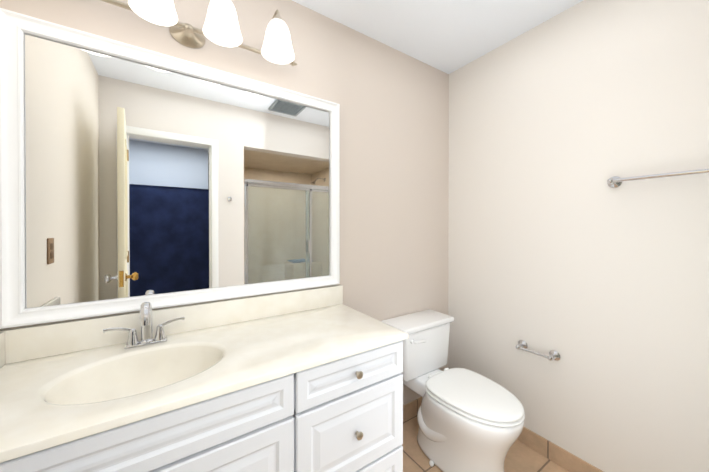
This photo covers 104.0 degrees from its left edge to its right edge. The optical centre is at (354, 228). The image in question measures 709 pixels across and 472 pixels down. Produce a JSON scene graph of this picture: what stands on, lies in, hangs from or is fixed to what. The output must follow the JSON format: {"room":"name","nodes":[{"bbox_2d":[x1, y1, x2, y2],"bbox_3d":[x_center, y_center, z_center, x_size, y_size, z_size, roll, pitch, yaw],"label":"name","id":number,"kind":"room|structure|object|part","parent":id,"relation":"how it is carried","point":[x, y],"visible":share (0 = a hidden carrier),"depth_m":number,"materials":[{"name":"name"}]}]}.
{"room":"bathroom","nodes":[
{"label":"bathroom","id":0,"kind":"room"},
{"bbox_2d":[0,0,448,404],"bbox_3d":[-0.242,0.060,1.538,2.447,2.440,0.120,0,0,-34],"label":"wall","id":1,"kind":"structure","parent":0,"point":[394,160],"depth_m":1.67,"materials":[{"name":"beige paint"}]},
{"bbox_2d":[0,8,339,328],"bbox_3d":[-0.601,-0.188,1.208,1.233,1.004,0.028,0,0,-34],"label":"mirror","id":2,"kind":"object","parent":1,"relation":"attached to","point":[133,178],"visible":0.94,"depth_m":1.08,"materials":[{"name":"white mirror"}]},
{"bbox_2d":[101,0,296,65],"bbox_3d":[-0.627,-0.841,1.053,0.916,0.200,0.254,0,0,-34],"label":"sconce","id":3,"kind":"object","parent":1,"relation":"attached to","point":[221,26],"visible":1,"depth_m":1.09,"materials":[{"name":"white glass"}]},
{"bbox_2d":[403,397,422,420],"bbox_3d":[0.304,1.229,1.827,0.948,0.100,0.010,0,0,-34],"label":"baseboard","id":4,"kind":"structure","parent":1,"relation":"attached to","point":[410,409],"depth_m":1.88,"materials":[{"name":"brown tile"}]},
{"bbox_2d":[292,0,582,73],"bbox_3d":[0.200,-1.197,0.865,2.447,0.080,1.720,0,0,-34],"label":"ceiling","id":5,"kind":"structure","parent":0,"point":[448,36],"depth_m":1.55,"materials":[{"name":"white paint"}]},
{"bbox_2d":[402,414,568,471],"bbox_3d":[0.200,1.313,0.877,2.447,0.060,1.720,0,0,-34],"label":"floor","id":6,"kind":"structure","parent":0,"point":[521,457],"depth_m":1.54,"materials":[{"name":"tile"}]},
{"bbox_2d":[0,285,407,471],"bbox_3d":[-0.446,0.773,0.996,1.260,1.019,0.558,0,0,-34],"label":"bathroom vanity","id":7,"kind":"object","parent":6,"relation":"on","point":[309,380],"visible":1,"depth_m":0.90,"materials":[{"name":"white"}]},
{"bbox_2d":[103,302,184,348],"bbox_3d":[-0.745,0.346,0.989,0.240,0.164,0.126,0,0,-34],"label":"faucet","id":8,"kind":"object","parent":7,"relation":"on","point":[161,341],"depth_m":1.02,"materials":[{"name":"silver metal"}]},
{"bbox_2d":[382,309,524,471],"bbox_3d":[0.549,0.930,1.549,0.444,0.711,0.729,0,0,-34],"label":"toilet","id":9,"kind":"object","parent":6,"relation":"on","point":[470,420],"visible":1,"depth_m":1.43,"materials":[{"name":"white ceramic"}]},
{"bbox_3d":[0.411,0.734,1.757,0.444,0.321,0.230,0,0,-34],"label":"tank","id":10,"kind":"part","parent":9,"relation":"part of","materials":[{"name":"white ceramic"}]},
{"bbox_3d":[0.621,0.859,1.441,0.380,0.045,0.476,0,0,-34],"label":"seat","id":11,"kind":"part","parent":9,"relation":"part of","materials":[{"name":"white plastic"}]},
{"bbox_2d":[448,0,708,471],"bbox_3d":[1.474,0.062,1.055,0.120,2.440,2.580,0,0,-34],"label":"wall","id":12,"kind":"structure","parent":0,"point":[578,264],"depth_m":1.38,"materials":[{"name":"white paint"}]},
{"bbox_2d":[515,340,559,360],"bbox_3d":[1.022,0.695,1.565,0.071,0.054,0.219,0,0,-34],"label":"paper holder","id":13,"kind":"object","parent":12,"relation":"attached to","point":[552,356],"visible":1,"depth_m":1.53,"materials":[{"name":"silver metal"}]},
{"bbox_2d":[517,427,603,471],"bbox_3d":[1.116,1.230,1.483,0.009,0.100,1.480,0,0,-34],"label":"baseboard","id":14,"kind":"structure","parent":12,"relation":"attached to","point":[559,456],"depth_m":1.51,"materials":[{"name":"beige tile"}]},
{"bbox_2d":[607,168,708,187],"bbox_3d":[1.327,-0.218,1.098,0.074,0.054,0.514,0,0,-34],"label":"towel rail","id":15,"kind":"object","parent":12,"relation":"attached to","point":[614,181],"visible":1,"depth_m":1.17,"materials":[{"name":"silver metal"}]}
]}

